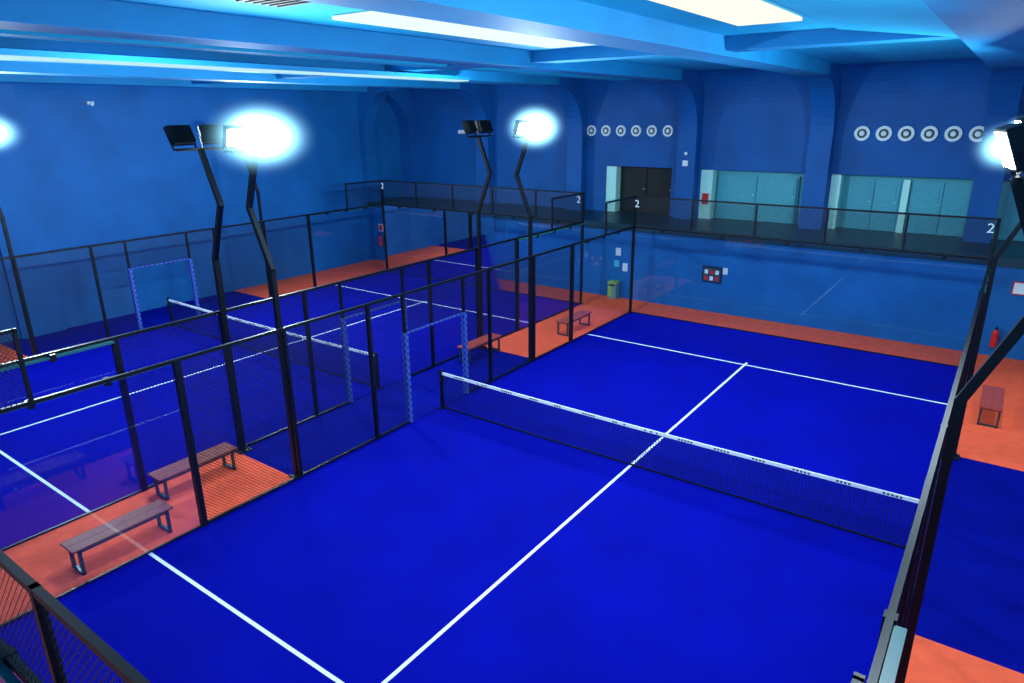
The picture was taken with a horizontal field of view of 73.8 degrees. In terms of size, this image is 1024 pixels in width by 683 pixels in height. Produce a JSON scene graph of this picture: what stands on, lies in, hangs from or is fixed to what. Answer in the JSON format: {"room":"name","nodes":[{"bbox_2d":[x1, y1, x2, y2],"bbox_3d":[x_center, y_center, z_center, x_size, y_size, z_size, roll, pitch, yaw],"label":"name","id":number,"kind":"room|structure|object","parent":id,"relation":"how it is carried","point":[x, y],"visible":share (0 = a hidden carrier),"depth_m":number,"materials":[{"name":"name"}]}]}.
{"room":"sports hall","nodes":[
{"label":"sports hall","id":0,"kind":"room"},
{"bbox_2d":[0,82,402,342],"bbox_3d":[-12.633,-4.793,23.087,2.250,8.000,29.100,12,22,34],"label":"wall","id":1,"kind":"structure","parent":0,"point":[74,173],"depth_m":24.56,"materials":[{"name":"blue paint"}]},
{"bbox_2d":[86,101,93,105],"bbox_3d":[-13.620,-7.673,22.019,0.226,0.142,0.200,12,22,34],"label":"camera","id":2,"kind":"object","parent":1,"relation":"attached to","point":[91,103],"visible":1,"depth_m":21.96,"materials":[{"name":"white plastic"}]},
{"bbox_2d":[0,0,1023,91],"bbox_3d":[3.146,-5.046,10.858,41.400,0.550,28.900,12,22,34],"label":"ceiling","id":3,"kind":"structure","parent":0,"point":[631,39],"depth_m":11.64,"materials":[{"name":"paint"}]},
{"bbox_2d":[0,48,469,81],"bbox_3d":[-5.888,-5.960,14.824,0.600,0.130,14.900,12,22,34],"label":"ceiling light","id":4,"kind":"object","parent":3,"relation":"attached to","point":[5,53],"depth_m":13.86,"materials":[{"name":"white plastic"}]},
{"bbox_2d":[236,0,311,7],"bbox_3d":[-2.704,-3.968,7.803,0.800,0.150,0.700,12,22,34],"label":"ceiling vent grille","id":5,"kind":"object","parent":3,"relation":"attached to","point":[279,3],"depth_m":7.90,"materials":[{"name":"white metal"}]},
{"bbox_2d":[332,11,593,47],"bbox_3d":[0.031,-5.287,11.587,2.350,0.050,5.900,12,22,34],"label":"ceiling light panel","id":6,"kind":"object","parent":3,"relation":"attached to","point":[368,17],"depth_m":11.17,"materials":[{"name":"white plastic"}]},
{"bbox_2d":[649,0,801,25],"bbox_3d":[2.175,-4.241,8.356,1.000,0.050,6.500,12,22,34],"label":"ceiling light panel","id":7,"kind":"object","parent":3,"relation":"attached to","point":[735,12],"depth_m":9.52,"materials":[{"name":"white plastic"}]},
{"bbox_2d":[0,259,1023,682],"bbox_3d":[2.379,3.026,12.023,41.100,0.206,25.600,12,22,34],"label":"floor","id":8,"kind":"structure","parent":0,"point":[43,557],"depth_m":12.52,"materials":[{"name":"rubber"}]},
{"bbox_2d":[0,125,34,355],"bbox_3d":[-13.827,-2.846,18.732,1.760,7.044,2.400,12,22,34],"label":"floodlight pole","id":9,"kind":"object","parent":8,"relation":"on","point":[2,127],"visible":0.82,"depth_m":18.82,"materials":[{"name":"black metal"}]},
{"bbox_2d":[0,125,5,140],"bbox_3d":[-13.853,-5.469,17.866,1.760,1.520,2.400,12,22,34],"label":"lamp","id":10,"kind":"object","parent":9,"relation":"attached to","point":[2,127],"depth_m":18.31,"materials":[{"name":"grey"}]},
{"bbox_2d":[60,499,172,575],"bbox_3d":[-6.269,3.122,10.935,0.420,0.455,1.550,12,22,34],"label":"bench","id":11,"kind":"object","parent":8,"relation":"on","point":[85,541],"visible":1,"depth_m":10.77,"materials":[{"name":"brown wood"}]},
{"bbox_2d":[148,442,236,499],"bbox_3d":[-6.019,2.454,12.952,0.420,0.455,1.550,12,22,34],"label":"bench","id":12,"kind":"object","parent":8,"relation":"on","point":[178,468],"visible":0.82,"depth_m":12.63,"materials":[{"name":"brown wood"}]},
{"bbox_2d":[163,124,252,454],"bbox_3d":[-5.505,-0.769,13.099,0.631,6.475,1.131,12,22,34],"label":"floodlight pole","id":13,"kind":"object","parent":8,"relation":"on","point":[177,135],"visible":0.9,"depth_m":12.45,"materials":[{"name":"black metal"}]},
{"bbox_2d":[234,121,271,297],"bbox_3d":[-9.147,-4.923,24.879,1.760,7.044,2.400,12,22,34],"label":"floodlight pole","id":14,"kind":"object","parent":8,"relation":"on","point":[256,124],"visible":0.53,"depth_m":24.71,"materials":[{"name":"black metal"}]},
{"bbox_2d":[234,121,263,131],"bbox_3d":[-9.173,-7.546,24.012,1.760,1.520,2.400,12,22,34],"label":"lamp","id":15,"kind":"object","parent":14,"relation":"attached to","point":[256,124],"depth_m":24.14,"materials":[{"name":"grey"}]},
{"bbox_2d":[222,124,303,477],"bbox_3d":[-4.095,-0.732,12.037,1.760,7.044,2.400,12,22,34],"label":"floodlight pole","id":16,"kind":"object","parent":8,"relation":"on","point":[234,136],"visible":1,"depth_m":11.62,"materials":[{"name":"black metal"}]},
{"bbox_2d":[222,124,285,152],"bbox_3d":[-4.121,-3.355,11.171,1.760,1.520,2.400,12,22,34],"label":"lamp","id":17,"kind":"object","parent":16,"relation":"attached to","point":[234,136],"depth_m":11.14,"materials":[{"name":"grey"}]},
{"bbox_2d":[0,272,577,548],"bbox_3d":[-7.423,0.335,20.137,10.000,0.012,20.000,12,22,34],"label":"court","id":18,"kind":"object","parent":8,"relation":"on","point":[68,457],"visible":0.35,"depth_m":16.82,"materials":[{"name":"blue"}]},
{"bbox_2d":[167,297,382,389],"bbox_3d":[-7.415,-0.130,19.974,9.900,0.960,0.220,12,22,34],"label":"net","id":19,"kind":"object","parent":18,"relation":"on","point":[169,300],"visible":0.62,"depth_m":19.84,"materials":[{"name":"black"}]},
{"bbox_2d":[0,180,584,550],"bbox_3d":[-7.442,-1.573,19.507,10.260,4.010,20.200,12,22,34],"label":"enclosure","id":20,"kind":"object","parent":18,"relation":"on","point":[436,243],"visible":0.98,"depth_m":20.51,"materials":[{"name":"black metal"}]},
{"bbox_2d":[461,120,492,349],"bbox_3d":[-0.826,-2.846,19.246,0.631,6.475,1.131,12,22,34],"label":"floodlight pole","id":21,"kind":"object","parent":8,"relation":"on","point":[469,126],"visible":0.92,"depth_m":18.65,"materials":[{"name":"black metal"}]},
{"bbox_2d":[0,312,957,682],"bbox_3d":[2.309,2.449,13.443,10.000,0.012,20.000,12,22,34],"label":"court","id":22,"kind":"object","parent":8,"relation":"on","point":[449,546],"visible":0.84,"depth_m":10.94,"materials":[{"name":"blue"}]},
{"bbox_2d":[0,196,1001,682],"bbox_3d":[2.290,0.541,12.812,10.260,4.010,20.200,12,22,34],"label":"enclosure","id":23,"kind":"object","parent":22,"relation":"on","point":[893,631],"visible":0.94,"depth_m":12.55,"materials":[{"name":"black metal"}]},
{"bbox_2d":[438,369,919,548],"bbox_3d":[2.317,1.984,13.280,9.900,0.960,0.220,12,22,34],"label":"net","id":24,"kind":"object","parent":22,"relation":"on","point":[441,379],"visible":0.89,"depth_m":12.49,"materials":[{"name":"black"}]},
{"bbox_2d":[457,333,500,363],"bbox_3d":[-0.946,0.191,19.648,0.420,0.455,1.550,12,22,34],"label":"bench","id":25,"kind":"object","parent":8,"relation":"on","point":[495,336],"visible":0.51,"depth_m":19.42,"materials":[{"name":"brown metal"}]},
{"bbox_2d":[513,119,543,360],"bbox_3d":[0.585,-2.809,18.184,1.760,7.044,2.400,12,22,34],"label":"floodlight pole","id":26,"kind":"object","parent":8,"relation":"on","point":[520,126],"visible":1,"depth_m":18.02,"materials":[{"name":"black metal"}]},
{"bbox_2d":[513,119,543,137],"bbox_3d":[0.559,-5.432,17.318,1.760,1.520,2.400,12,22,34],"label":"lamp","id":27,"kind":"object","parent":26,"relation":"attached to","point":[520,126],"depth_m":17.22,"materials":[{"name":"grey"}]},
{"bbox_2d":[556,310,591,335],"bbox_3d":[1.959,-0.589,21.923,0.420,0.455,1.550,12,22,34],"label":"bench","id":28,"kind":"object","parent":8,"relation":"on","point":[578,315],"visible":0.92,"depth_m":21.92,"materials":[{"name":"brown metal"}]},
{"bbox_2d":[607,280,619,298],"bbox_3d":[3.783,-1.952,25.667,0.370,0.660,0.335,12,22,34],"label":"waste bin","id":29,"kind":"object","parent":8,"relation":"on","point":[613,285],"visible":1,"depth_m":25.55,"materials":[{"name":"teal"}]},
{"bbox_2d":[895,122,1023,682],"bbox_3d":[4.120,1.284,6.460,1.076,6.558,0.814,-9,20,-24],"label":"floodlight pole","id":30,"kind":"object","parent":8,"relation":"on","point":[1009,137],"visible":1,"depth_m":6.20,"materials":[{"name":"black metal"}]},
{"bbox_2d":[994,122,1023,181],"bbox_3d":[4.019,-1.587,5.572,0.634,0.547,1.131,12,22,34],"label":"lamp","id":31,"kind":"object","parent":30,"relation":"attached to","point":[1009,137],"depth_m":5.14,"materials":[{"name":"grey"}]},
{"bbox_2d":[953,117,1023,460],"bbox_3d":[8.800,-0.793,12.607,1.076,6.558,0.814,-9,20,-24],"label":"floodlight pole","id":32,"kind":"object","parent":8,"relation":"on","point":[1018,227],"visible":0.48,"depth_m":12.65,"materials":[{"name":"black metal"}]},
{"bbox_2d":[1015,117,1023,122],"bbox_3d":[8.698,-3.664,11.719,0.634,0.547,1.131,12,22,34],"label":"lamp","id":33,"kind":"object","parent":32,"relation":"attached to","point":[1021,119],"depth_m":11.37,"materials":[{"name":"grey"}]},
{"bbox_2d":[977,385,1004,427],"bbox_3d":[10.797,1.466,15.433,0.420,0.455,1.550,12,22,34],"label":"bench","id":34,"kind":"object","parent":8,"relation":"on","point":[987,402],"visible":1,"depth_m":15.13,"materials":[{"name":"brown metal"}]},
{"bbox_2d":[369,197,1023,268],"bbox_3d":[10.846,-3.376,22.310,41.100,0.250,3.560,12,22,34],"label":"floor","id":35,"kind":"structure","parent":0,"point":[1012,256],"depth_m":22.84,"materials":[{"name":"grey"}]},
{"bbox_2d":[370,207,1023,360],"bbox_3d":[9.927,-1.633,21.524,41.100,2.550,0.250,12,22,34],"label":"wall","id":36,"kind":"structure","parent":0,"point":[933,303],"depth_m":22.04,"materials":[{"name":"blue paint"}]},
{"bbox_2d":[379,233,382,245],"bbox_3d":[-6.286,-4.846,32.490,0.205,0.580,0.190,12,22,34],"label":"fire extinguisher","id":37,"kind":"object","parent":36,"relation":"attached to","point":[380,236],"visible":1,"depth_m":32.45,"materials":[{"name":"red metal"}]},
{"bbox_2d":[614,260,619,266],"bbox_3d":[3.879,-2.913,25.503,0.200,0.240,0.040,12,22,34],"label":"paper notice","id":38,"kind":"object","parent":36,"relation":"attached to","point":[616,262],"visible":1,"depth_m":25.48,"materials":[{"name":"teal paper"}]},
{"bbox_2d":[616,248,620,255],"bbox_3d":[3.915,-3.332,25.334,0.200,0.280,0.040,12,22,34],"label":"paper notice","id":39,"kind":"object","parent":36,"relation":"attached to","point":[618,250],"visible":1,"depth_m":25.31,"materials":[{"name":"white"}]},
{"bbox_2d":[622,263,627,271],"bbox_3d":[4.164,-2.756,25.339,0.200,0.300,0.040,12,22,34],"label":"paper notice","id":40,"kind":"object","parent":36,"relation":"attached to","point":[625,265],"visible":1,"depth_m":25.32,"materials":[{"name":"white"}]},
{"bbox_2d":[702,265,722,283],"bbox_3d":[6.837,-2.298,23.455,0.680,0.560,0.046,12,22,34],"label":"notice board","id":41,"kind":"object","parent":36,"relation":"attached to","point":[711,274],"visible":1,"depth_m":23.43,"materials":[{"name":"black metal"}]},
{"bbox_2d":[723,268,727,274],"bbox_3d":[7.202,-2.381,23.153,0.160,0.220,0.040,12,22,34],"label":"paper notice","id":42,"kind":"object","parent":36,"relation":"attached to","point":[725,270],"visible":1,"depth_m":23.13,"materials":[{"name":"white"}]},
{"bbox_2d":[989,326,998,347],"bbox_3d":[13.466,-0.129,19.047,0.205,0.580,0.190,12,22,34],"label":"fire extinguisher","id":43,"kind":"object","parent":36,"relation":"attached to","point":[994,339],"visible":0.99,"depth_m":19.01,"materials":[{"name":"red metal"}]},
{"bbox_2d":[1011,281,1023,295],"bbox_3d":[13.726,-1.437,18.505,0.310,0.360,0.040,12,22,34],"label":"fire sign","id":44,"kind":"object","parent":36,"relation":"attached to","point":[1018,287],"visible":1,"depth_m":18.50,"materials":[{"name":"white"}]},
{"bbox_2d":[406,58,1023,238],"bbox_3d":[11.306,-6.179,22.093,41.100,5.200,1.500,12,22,34],"label":"wall","id":45,"kind":"structure","parent":0,"point":[755,121],"depth_m":24.26,"materials":[{"name":"paint"}]},
{"bbox_2d":[587,125,595,135],"bbox_3d":[3.171,-8.536,27.627,0.420,0.420,0.090,12,22,34],"label":"air vent","id":46,"kind":"object","parent":45,"relation":"in","point":[591,130],"visible":1,"depth_m":27.60,"materials":[{"name":"white plastic"}]},
{"bbox_2d":[601,125,610,135],"bbox_3d":[3.706,-8.420,27.259,0.420,0.420,0.090,12,22,34],"label":"air vent","id":47,"kind":"object","parent":45,"relation":"in","point":[606,130],"visible":1,"depth_m":27.23,"materials":[{"name":"white plastic"}]},
{"bbox_2d":[606,166,620,211],"bbox_3d":[4.115,-6.285,28.052,0.450,1.800,0.400,12,22,34],"label":"trim","id":48,"kind":"structure","parent":45,"relation":"attached to","point":[613,174],"depth_m":27.86,"materials":[{"name":"teal"}]},
{"bbox_2d":[616,125,625,135],"bbox_3d":[4.241,-8.304,26.890,0.420,0.420,0.090,12,22,34],"label":"air vent","id":49,"kind":"object","parent":45,"relation":"in","point":[620,130],"visible":1,"depth_m":26.86,"materials":[{"name":"white plastic"}]},
{"bbox_2d":[631,125,640,135],"bbox_3d":[4.776,-8.188,26.522,0.420,0.420,0.090,12,22,34],"label":"air vent","id":50,"kind":"object","parent":45,"relation":"in","point":[636,130],"visible":1,"depth_m":26.50,"materials":[{"name":"white plastic"}]},
{"bbox_2d":[620,166,671,213],"bbox_3d":[5.359,-6.065,27.349,2.330,1.800,0.200,12,22,34],"label":"door","id":51,"kind":"structure","parent":45,"relation":"in","point":[635,181],"depth_m":27.30,"materials":[{"name":"black metal"}]},
{"bbox_2d":[647,125,656,136],"bbox_3d":[5.312,-8.071,26.154,0.420,0.420,0.090,12,22,34],"label":"air vent","id":52,"kind":"object","parent":45,"relation":"in","point":[651,130],"visible":1,"depth_m":26.12,"materials":[{"name":"white plastic"}]},
{"bbox_2d":[663,125,672,136],"bbox_3d":[5.847,-7.955,25.786,0.420,0.420,0.090,12,22,34],"label":"air vent","id":53,"kind":"object","parent":45,"relation":"in","point":[667,130],"visible":1,"depth_m":25.76,"materials":[{"name":"white plastic"}]},
{"bbox_2d":[384,63,1023,242],"bbox_3d":[9.774,-6.116,21.947,38.920,5.200,2.350,12,22,34],"label":"pilasters","id":54,"kind":"object","parent":45,"relation":"attached to","point":[1007,84],"visible":0.79,"depth_m":24.06,"materials":[{"name":"paint"}]},
{"bbox_2d":[682,160,687,165],"bbox_3d":[6.380,-6.604,25.284,0.200,0.200,0.040,12,22,34],"label":"switch box","id":55,"kind":"object","parent":54,"relation":"attached to","point":[685,162],"visible":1,"depth_m":25.26,"materials":[{"name":"white plastic"}]},
{"bbox_2d":[701,192,709,204],"bbox_3d":[7.223,-5.364,25.647,0.310,0.460,0.040,12,22,34],"label":"fire sign","id":56,"kind":"object","parent":45,"relation":"attached to","point":[704,196],"visible":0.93,"depth_m":25.61,"materials":[{"name":"red plastic"}]},
{"bbox_2d":[698,169,716,218],"bbox_3d":[7.359,-5.581,25.821,0.450,1.800,0.400,12,22,34],"label":"trim","id":57,"kind":"structure","parent":45,"relation":"attached to","point":[708,177],"depth_m":25.60,"materials":[{"name":"teal"}]},
{"bbox_2d":[715,174,800,223],"bbox_3d":[8.875,-5.230,24.954,2.900,1.650,0.200,12,22,34],"label":"door","id":58,"kind":"structure","parent":45,"relation":"in","point":[764,189],"depth_m":24.84,"materials":[{"name":"paint"}]},
{"bbox_2d":[827,174,843,228],"bbox_3d":[10.988,-4.792,23.324,0.300,1.800,0.400,12,22,34],"label":"trim","id":59,"kind":"structure","parent":45,"relation":"attached to","point":[837,179],"depth_m":23.12,"materials":[{"name":"teal"}]},
{"bbox_2d":[854,126,869,140],"bbox_3d":[11.281,-6.727,22.064,0.460,0.460,0.090,12,22,34],"label":"air vent","id":60,"kind":"object","parent":45,"relation":"in","point":[861,133],"visible":1,"depth_m":22.05,"materials":[{"name":"white plastic"}]},
{"bbox_2d":[843,177,903,231],"bbox_3d":[11.998,-4.576,22.798,1.600,1.700,0.200,12,22,34],"label":"door","id":61,"kind":"structure","parent":45,"relation":"in","point":[876,194],"depth_m":22.72,"materials":[{"name":"paint"}]},
{"bbox_2d":[876,126,891,140],"bbox_3d":[11.792,-6.616,21.712,0.460,0.460,0.090,12,22,34],"label":"air vent","id":62,"kind":"object","parent":45,"relation":"in","point":[883,133],"visible":1,"depth_m":21.69,"materials":[{"name":"white plastic"}]},
{"bbox_2d":[895,179,910,232],"bbox_3d":[12.741,-4.413,22.281,0.200,1.700,0.150,12,22,34],"label":"trim","id":63,"kind":"structure","parent":45,"relation":"attached to","point":[907,183],"depth_m":22.18,"materials":[{"name":"teal"}]},
{"bbox_2d":[898,126,914,140],"bbox_3d":[12.303,-6.505,21.361,0.460,0.460,0.090,12,22,34],"label":"air vent","id":64,"kind":"object","parent":45,"relation":"in","point":[906,133],"visible":1,"depth_m":21.34,"materials":[{"name":"white plastic"}]},
{"bbox_2d":[921,126,937,141],"bbox_3d":[12.814,-6.394,21.009,0.460,0.460,0.090,12,22,34],"label":"air vent","id":65,"kind":"object","parent":45,"relation":"in","point":[929,133],"visible":1,"depth_m":20.99,"materials":[{"name":"white plastic"}]},
{"bbox_2d":[903,180,972,236],"bbox_3d":[13.599,-4.228,21.697,1.850,1.700,0.200,12,22,34],"label":"door","id":66,"kind":"structure","parent":45,"relation":"in","point":[926,196],"depth_m":21.67,"materials":[{"name":"paint"}]},
{"bbox_2d":[944,126,961,141],"bbox_3d":[13.325,-6.284,20.658,0.460,0.460,0.090,12,22,34],"label":"air vent","id":67,"kind":"object","parent":45,"relation":"in","point":[953,133],"visible":1,"depth_m":20.64,"materials":[{"name":"white plastic"}]},
{"bbox_2d":[969,126,983,141],"bbox_3d":[13.836,-6.173,20.306,0.460,0.460,0.090,12,22,34],"label":"air vent","id":68,"kind":"object","parent":45,"relation":"in","point":[976,133],"visible":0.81,"depth_m":20.31,"materials":[{"name":"white plastic"}]},
{"bbox_2d":[997,183,1023,241],"bbox_3d":[15.809,-3.748,20.176,2.200,1.700,0.200,12,22,34],"label":"door","id":69,"kind":"structure","parent":45,"relation":"in","point":[1010,219],"depth_m":20.69,"materials":[{"name":"paint"}]}
]}

